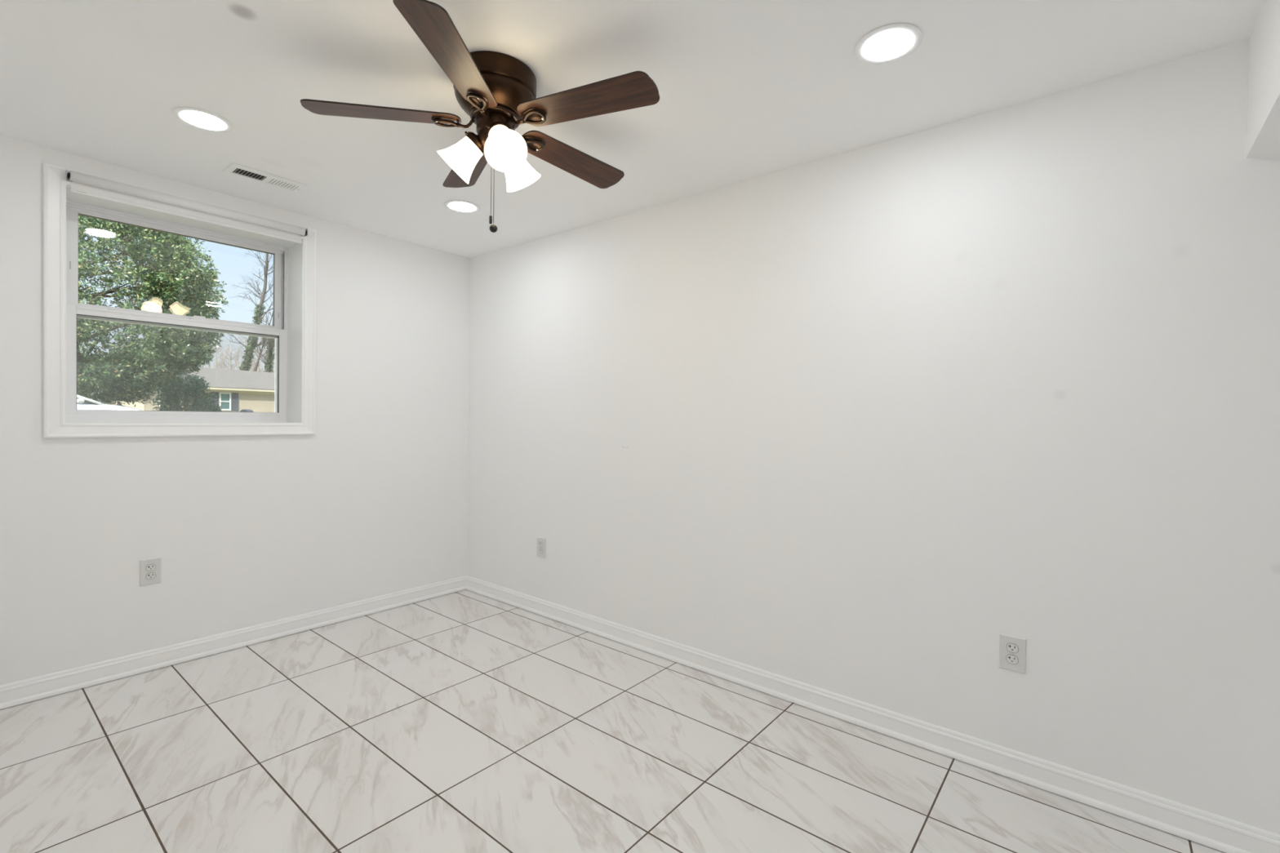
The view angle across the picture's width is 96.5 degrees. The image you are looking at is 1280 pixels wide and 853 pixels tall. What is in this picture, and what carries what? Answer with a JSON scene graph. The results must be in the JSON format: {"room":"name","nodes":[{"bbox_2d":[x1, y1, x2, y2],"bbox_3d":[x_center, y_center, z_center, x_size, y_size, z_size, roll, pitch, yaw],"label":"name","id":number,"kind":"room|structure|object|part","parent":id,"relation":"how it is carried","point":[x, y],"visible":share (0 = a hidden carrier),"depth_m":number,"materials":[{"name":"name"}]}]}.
{"room":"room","nodes":[
{"label":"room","id":0,"kind":"room"},
{"bbox_2d":[0,135,470,685],"bbox_3d":[-2.180,-0.016,2.989,0.310,2.293,3.050,2,1,39],"label":"wall","id":1,"kind":"structure","parent":0,"point":[246,531],"depth_m":2.94,"materials":[{"name":"paint"}]},
{"bbox_2d":[139,557,161,586],"bbox_3d":[-2.271,0.674,2.649,0.009,0.119,0.077,2,1,39],"label":"wall outlet","id":2,"kind":"object","parent":1,"relation":"attached to","point":[150,570],"visible":1,"depth_m":2.65,"materials":[{"name":"white plastic"}]},
{"bbox_2d":[146,573,155,579],"bbox_3d":[-2.269,0.693,2.648,0.003,0.028,0.034,2,1,39],"label":"receptacle","id":3,"kind":"object","parent":2,"relation":"attached to","point":[148,575],"depth_m":2.65,"materials":[{"name":"white plastic"}]},
{"bbox_2d":[146,564,155,571],"bbox_3d":[-2.268,0.654,2.647,0.003,0.028,0.034,2,1,39],"label":"receptacle","id":4,"kind":"object","parent":2,"relation":"attached to","point":[149,567],"depth_m":2.65,"materials":[{"name":"white plastic"}]},
{"bbox_2d":[66,200,288,422],"bbox_3d":[-2.352,-0.521,2.947,0.095,1.000,0.924,2,1,39],"label":"window","id":5,"kind":"structure","parent":1,"relation":"in","point":[74,309],"depth_m":2.87,"materials":[{"name":"white plastic"}]},
{"bbox_3d":[-2.348,-0.755,2.944,0.024,0.501,0.883,2,1,39],"label":"sash","id":6,"kind":"part","parent":5,"relation":"part of","materials":[{"name":"white plastic"}]},
{"bbox_3d":[-2.324,-0.305,2.938,0.030,0.495,0.896,2,1,39],"label":"sash","id":7,"kind":"part","parent":5,"relation":"part of","materials":[{"name":"white plastic"}]},
{"bbox_3d":[-2.376,-0.313,2.973,0.008,0.508,0.904,2,1,39],"label":"screen frame","id":8,"kind":"part","parent":5,"relation":"part of","materials":[{"name":"white plastic"}]},
{"bbox_2d":[43,162,316,438],"bbox_3d":[-2.135,-0.521,2.766,0.019,1.134,1.047,2,1,39],"label":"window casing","id":9,"kind":"structure","parent":1,"relation":"in","point":[55,424],"depth_m":2.42,"materials":[{"name":"white paint"}]},
{"bbox_2d":[65,168,307,244],"bbox_3d":[-2.108,-1.034,2.746,0.043,0.083,0.926,2,1,39],"label":"roller blind","id":10,"kind":"object","parent":9,"relation":"attached to","point":[82,184],"visible":1,"depth_m":2.68,"materials":[{"name":"white fabric"}]},
{"bbox_2d":[0,575,466,709],"bbox_3d":[-2.070,1.085,2.902,0.017,0.091,2.750,2,1,39],"label":"baseboard","id":11,"kind":"structure","parent":1,"relation":"attached to","point":[26,691],"depth_m":2.80,"materials":[{"name":"white paint"}]},
{"bbox_2d":[0,589,1225,852],"bbox_3d":[-0.122,1.248,1.314,5.650,0.120,3.050,2,1,39],"label":"floor","id":12,"kind":"structure","parent":0,"point":[465,721],"depth_m":1.99,"materials":[{"name":"tile"}]},
{"bbox_2d":[0,0,1263,257],"bbox_3d":[-0.089,-1.175,1.280,5.660,0.140,3.050,2,1,39],"label":"ceiling","id":13,"kind":"structure","parent":0,"point":[748,89],"depth_m":1.84,"materials":[{"name":"paint"}]},
{"bbox_2d":[172,106,233,132],"bbox_3d":[-1.623,-1.137,2.123,0.180,0.008,0.180,2,1,39],"label":"recessed light","id":14,"kind":"object","parent":13,"relation":"in","point":[198,118],"visible":1,"depth_m":2.11,"materials":[{"name":"white"}]},
{"bbox_2d":[180,111,226,129],"bbox_3d":[-1.623,-1.135,2.123,0.136,0.004,0.136,2,1,39],"label":"diffuser","id":15,"kind":"object","parent":14,"relation":"attached to","point":[202,120],"depth_m":2.12,"materials":[{"name":"white plastic"}]},
{"bbox_2d":[222,163,307,192],"bbox_3d":[-1.732,-1.147,2.647,0.148,0.008,0.300,2,1,39],"label":"ceiling vent","id":16,"kind":"object","parent":13,"relation":"in","point":[234,169],"visible":1,"depth_m":2.63,"materials":[{"name":"white metal"}]},
{"bbox_2d":[444,200,479,213],"bbox_3d":[-0.923,-1.140,2.963,0.180,0.008,0.180,2,1,39],"label":"recessed light","id":17,"kind":"object","parent":13,"relation":"in","point":[460,206],"visible":1,"depth_m":2.95,"materials":[{"name":"white"}]},
{"bbox_2d":[448,201,475,211],"bbox_3d":[-0.923,-1.138,2.964,0.136,0.004,0.136,2,1,39],"label":"diffuser","id":18,"kind":"object","parent":17,"relation":"attached to","point":[453,206],"depth_m":2.95,"materials":[{"name":"white"}]},
{"bbox_2d":[300,0,659,232],"bbox_3d":[-0.431,-0.869,1.861,1.123,0.501,1.072,2,1,39],"label":"ceiling fan","id":19,"kind":"object","parent":13,"relation":"hanging from","point":[497,91],"visible":1,"depth_m":1.73,"materials":[{"name":"brown wood"}]},
{"bbox_3d":[-0.791,-0.967,1.763,0.458,0.005,0.127,0,12,-11],"label":"blade","id":20,"kind":"part","parent":19,"relation":"part of","materials":[{"name":"brown wood"}]},
{"bbox_3d":[-0.486,-0.959,1.493,0.127,0.005,0.458,13,3,3],"label":"blade","id":21,"kind":"part","parent":19,"relation":"part of","materials":[{"name":"brown wood"}]},
{"bbox_3d":[-0.590,-0.962,1.803,0.132,0.032,0.063,0,11,-11],"label":"blade arm","id":22,"kind":"part","parent":19,"relation":"part of","materials":[{"name":"brown metal"}]},
{"bbox_3d":[-0.581,-0.857,1.827,0.140,0.144,0.134,2,1,39],"label":"lamp shade","id":23,"kind":"part","parent":19,"relation":"part of","materials":[{"name":"white glass"}]},
{"bbox_3d":[-0.628,-0.970,2.115,0.127,0.005,0.458,-15,7,-29],"label":"blade","id":24,"kind":"part","parent":19,"relation":"part of","materials":[{"name":"brown wood"}]},
{"bbox_2d":[464,131,484,155],"bbox_3d":[-0.527,-0.911,1.825,0.083,0.087,0.084,2,1,39],"label":"socket","id":25,"kind":"object","parent":19,"relation":"attached to","point":[474,144],"depth_m":1.79,"materials":[{"name":"brown metal"}]},
{"bbox_3d":[-0.474,-0.958,1.698,0.063,0.032,0.132,13,3,3],"label":"blade arm","id":26,"kind":"part","parent":19,"relation":"part of","materials":[{"name":"brown metal"}]},
{"bbox_3d":[-0.474,-0.781,1.818,0.003,0.218,0.003,2,1,39],"label":"pull chain","id":27,"kind":"part","parent":19,"relation":"part of","materials":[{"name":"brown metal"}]},
{"bbox_3d":[-0.467,-0.630,1.817,0.025,0.025,0.025,2,1,39],"label":"pull knob","id":28,"kind":"part","parent":19,"relation":"part of","materials":[{"name":"black plastic"}]},
{"bbox_3d":[-0.465,-0.765,1.815,0.003,0.245,0.003,1,1,-21],"label":"pull chain","id":29,"kind":"part","parent":19,"relation":"part of","materials":[{"name":"brown metal"}]},
{"bbox_2d":[486,121,515,137],"bbox_3d":[-0.441,-0.909,1.772,0.083,0.087,0.087,2,1,39],"label":"socket","id":30,"kind":"object","parent":19,"relation":"attached to","point":[491,126],"depth_m":1.76,"materials":[{"name":"brown metal"}]},
{"bbox_3d":[-0.424,-0.873,1.746,0.064,0.068,0.047,2,1,39],"label":"light bulb","id":31,"kind":"part","parent":19,"relation":"part of","materials":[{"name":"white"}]},
{"bbox_3d":[-0.418,-0.853,1.723,0.143,0.144,0.123,2,1,39],"label":"lamp shade","id":32,"kind":"part","parent":19,"relation":"part of","materials":[{"name":"white glass"}]},
{"bbox_3d":[-0.411,-0.856,1.922,0.127,0.144,0.143,2,1,39],"label":"lamp shade","id":33,"kind":"part","parent":19,"relation":"part of","materials":[{"name":"white glass"}]},
{"bbox_3d":[-0.348,-0.958,1.770,0.132,0.032,0.063,3,-9,25],"label":"blade arm","id":34,"kind":"part","parent":19,"relation":"part of","materials":[{"name":"brown metal"}]},
{"bbox_3d":[-0.377,-0.960,1.921,0.063,0.032,0.132,-16,-12,40],"label":"blade arm","id":35,"kind":"part","parent":19,"relation":"part of","materials":[{"name":"brown metal"}]},
{"bbox_3d":[-0.243,-0.964,2.075,0.127,0.005,0.458,-16,-12,40],"label":"blade","id":36,"kind":"part","parent":19,"relation":"part of","materials":[{"name":"brown wood"}]},
{"bbox_3d":[-0.162,-0.957,1.684,0.458,0.005,0.127,3,-9,25],"label":"blade","id":37,"kind":"part","parent":19,"relation":"part of","materials":[{"name":"brown wood"}]},
{"bbox_2d":[853,22,922,64],"bbox_3d":[0.712,-1.095,1.641,0.180,0.008,0.180,2,1,39],"label":"recessed light","id":38,"kind":"object","parent":13,"relation":"in","point":[885,46],"visible":1,"depth_m":1.63,"materials":[{"name":"white"}]},
{"bbox_2d":[862,29,914,60],"bbox_3d":[0.712,-1.093,1.641,0.136,0.004,0.136,2,1,39],"label":"diffuser","id":39,"kind":"object","parent":38,"relation":"attached to","point":[894,44],"depth_m":1.63,"materials":[{"name":"white plastic"}]},
{"bbox_2d":[1245,0,1279,159],"bbox_3d":[1.119,-0.775,0.295,0.750,0.593,2.750,2,1,39],"label":"soffit","id":40,"kind":"structure","parent":13,"relation":"attached to","point":[1263,126],"depth_m":1.45,"materials":[{"name":"paint"}]},
{"bbox_2d":[466,38,1279,835],"bbox_3d":[0.929,0.041,2.325,5.350,2.293,0.150,2,1,39],"label":"wall","id":41,"kind":"structure","parent":0,"point":[852,424],"depth_m":2.05,"materials":[{"name":"paint"}]},
{"bbox_2d":[536,537,546,558],"bbox_3d":[-0.603,0.737,3.474,0.077,0.119,0.009,2,1,39],"label":"wall outlet","id":42,"kind":"object","parent":41,"relation":"attached to","point":[541,542],"visible":1,"depth_m":3.47,"materials":[{"name":"white plastic"}]},
{"bbox_2d":[466,575,1279,852],"bbox_3d":[0.802,1.137,2.324,5.200,0.091,0.017,2,1,39],"label":"baseboard","id":43,"kind":"structure","parent":41,"relation":"attached to","point":[1221,833],"depth_m":2.06,"materials":[{"name":"white paint"}]},
{"bbox_2d":[999,633,1026,674],"bbox_3d":[1.270,0.774,1.946,0.077,0.119,0.009,2,1,39],"label":"wall outlet","id":44,"kind":"object","parent":41,"relation":"attached to","point":[1012,649],"visible":1,"depth_m":1.94,"materials":[{"name":"white plastic"}]},
{"bbox_2d":[1006,654,1017,664],"bbox_3d":[1.268,0.794,1.945,0.034,0.028,0.003,2,1,39],"label":"receptacle","id":45,"kind":"object","parent":44,"relation":"attached to","point":[1011,659],"depth_m":1.94,"materials":[{"name":"white plastic"}]},
{"bbox_2d":[1006,643,1018,653],"bbox_3d":[1.269,0.755,1.944,0.034,0.028,0.003,2,1,39],"label":"receptacle","id":46,"kind":"object","parent":44,"relation":"attached to","point":[1011,647],"depth_m":1.94,"materials":[{"name":"white plastic"}]},
{"label":"outside","id":47,"kind":"structure","parent":0,"visible":0},
{"bbox_3d":[-54.561,-0.888,73.274,169.670,0.300,220.000,2,1,39],"label":"ground","id":48,"kind":"structure","parent":47,"visible":0},
{"bbox_2d":[76,214,228,406],"bbox_3d":[-19.621,-4.271,19.124,8.410,9.231,9.494,2,1,36],"label":"magnolia tree","id":49,"kind":"object","parent":48,"relation":"on","point":[166,354],"visible":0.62,"depth_m":19.21,"materials":[{"name":"green plant"}]},
{"bbox_2d":[148,373,222,411],"bbox_3d":[-21.244,-1.081,26.852,2.554,2.968,2.597,1,1,16],"label":"round shrub","id":50,"kind":"object","parent":48,"relation":"on","point":[191,388],"visible":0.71,"depth_m":26.25,"materials":[{"name":"green plant"}]},
{"bbox_3d":[-21.238,-0.569,26.837,1.202,1.516,1.186,2,1,39],"label":"stem","id":51,"kind":"part","parent":50,"relation":"part of","materials":[{"name":"plant"}]},
{"bbox_2d":[99,367,275,412],"bbox_3d":[-27.767,-2.106,42.009,9.990,3.900,18.170,1,1,31],"label":"brick house","id":52,"kind":"structure","parent":48,"relation":"on","point":[237,390],"depth_m":38.02,"materials":[{"name":"grey"}]},
{"bbox_2d":[213,391,218,409],"bbox_3d":[-27.078,-1.607,36.354,0.050,1.180,0.390,1,1,31],"label":"shutter","id":53,"kind":"object","parent":52,"relation":"hanging from","point":[217,393],"depth_m":36.43,"materials":[{"name":"grey wood"}]},
{"bbox_2d":[231,392,238,410],"bbox_3d":[-26.493,-1.614,37.344,0.050,1.180,0.390,1,1,31],"label":"shutter","id":54,"kind":"object","parent":52,"relation":"hanging from","point":[234,395],"depth_m":37.33,"materials":[{"name":"grey wood"}]},
{"bbox_2d":[203,333,231,369],"bbox_3d":[-48.972,-6.441,65.630,3.383,11.214,5.948,1,1,27],"label":"bare tree","id":55,"kind":"object","parent":48,"relation":"on","point":[209,364],"visible":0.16,"depth_m":65.44,"materials":[{"name":"grey plant"}]},
{"bbox_2d":[203,332,231,368],"bbox_3d":[-68.569,-9.648,92.888,5.342,16.195,5.698,2,1,39],"label":"bare tree","id":56,"kind":"object","parent":48,"relation":"on","point":[218,332],"visible":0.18,"depth_m":92.58,"materials":[{"name":"grey plant"}]},
{"bbox_2d":[210,345,232,369],"bbox_3d":[-60.423,-6.714,82.933,3.007,10.882,5.798,2,1,39],"label":"bare tree","id":57,"kind":"object","parent":48,"relation":"on","point":[224,357],"visible":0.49,"depth_m":82.44,"materials":[{"name":"grey plant"}]},
{"bbox_2d":[213,342,244,369],"bbox_3d":[-51.120,-5.943,71.506,6.340,9.974,4.585,2,1,39],"label":"bare tree","id":58,"kind":"object","parent":48,"relation":"on","point":[230,351],"visible":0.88,"depth_m":72.10,"materials":[{"name":"grey plant"}]},
{"bbox_2d":[227,334,244,369],"bbox_3d":[-70.873,-9.912,99.803,5.450,16.439,5.625,2,1,39],"label":"bare tree","id":59,"kind":"object","parent":48,"relation":"on","point":[237,335],"visible":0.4,"depth_m":100.28,"materials":[{"name":"grey plant"}]},
{"bbox_2d":[231,335,256,370],"bbox_3d":[-62.371,-8.296,90.399,4.545,13.755,5.142,2,1,39],"label":"bare tree","id":60,"kind":"object","parent":48,"relation":"on","point":[242,335],"visible":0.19,"depth_m":89.81,"materials":[{"name":"grey plant"}]},
{"bbox_2d":[240,409,253,412],"bbox_3d":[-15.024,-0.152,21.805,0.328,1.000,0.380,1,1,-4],"label":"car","id":61,"kind":"object","parent":48,"relation":"on","point":[241,411],"visible":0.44,"depth_m":21.62,"materials":[{"name":"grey metal"}]},
{"bbox_2d":[234,334,263,371],"bbox_3d":[-55.111,-7.754,79.825,5.069,13.216,4.255,2,1,39],"label":"bare tree","id":62,"kind":"object","parent":48,"relation":"on","point":[237,335],"visible":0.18,"depth_m":79.40,"materials":[{"name":"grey plant"}]},
{"bbox_2d":[225,250,273,370],"bbox_3d":[-37.843,-10.194,55.985,5.535,19.628,4.822,1,1,0],"label":"bare tree","id":63,"kind":"object","parent":48,"relation":"on","point":[250,347],"visible":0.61,"depth_m":55.63,"materials":[{"name":"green plant"}]},
{"bbox_2d":[237,274,275,371],"bbox_3d":[-32.200,-7.088,50.219,4.549,13.516,4.522,1,1,-10],"label":"bare tree","id":64,"kind":"object","parent":48,"relation":"on","point":[264,340],"visible":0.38,"depth_m":49.86,"materials":[{"name":"brown plant"}]},
{"bbox_2d":[240,291,275,372],"bbox_3d":[-41.038,-7.810,62.801,3.969,14.788,4.826,1,1,28],"label":"bare tree","id":65,"kind":"object","parent":48,"relation":"on","point":[268,357],"visible":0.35,"depth_m":62.62,"materials":[{"name":"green plant"}]},
{"bbox_2d":[249,338,272,371],"bbox_3d":[-46.217,-6.159,69.234,4.123,10.621,3.932,1,1,-13],"label":"bare tree","id":66,"kind":"object","parent":48,"relation":"on","point":[256,353],"visible":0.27,"depth_m":68.85,"materials":[{"name":"grey plant"}]},
{"bbox_2d":[257,346,275,373],"bbox_3d":[-48.163,-7.010,75.725,4.473,12.062,5.050,2,1,39],"label":"bare tree","id":67,"kind":"object","parent":48,"relation":"on","point":[263,347],"visible":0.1,"depth_m":75.69,"materials":[{"name":"grey plant"}]},
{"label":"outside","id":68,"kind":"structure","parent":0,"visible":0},
{"bbox_3d":[-3.133,0.366,31.346,4.400,0.020,220.000,2,1,39],"label":"street","id":69,"kind":"object","parent":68,"visible":0},
{"bbox_2d":[76,394,142,410],"bbox_3d":[-15.761,-0.332,14.899,2.120,1.512,4.542,2,1,39],"label":"car","id":70,"kind":"object","parent":69,"relation":"on","point":[82,402],"visible":0.18,"depth_m":15.18,"materials":[{"name":"white paint"}]},
{"bbox_2d":[76,398,84,404],"bbox_3d":[-14.591,-0.658,14.866,0.278,0.142,0.170,2,1,39],"label":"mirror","id":71,"kind":"object","parent":70,"relation":"attached to","point":[79,401],"depth_m":14.81,"materials":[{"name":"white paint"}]},
{"bbox_3d":[-16.027,-0.834,14.540,1.550,0.460,3.160,2,1,39],"label":"cabin glass","id":72,"kind":"part","parent":70,"relation":"part of","materials":[{"name":"grey glass"}]},
{"bbox_3d":[-16.029,-0.831,14.538,1.611,0.511,3.199,2,1,39],"label":"roof panel","id":73,"kind":"part","parent":70,"relation":"part of","materials":[{"name":"white paint"}]}
]}

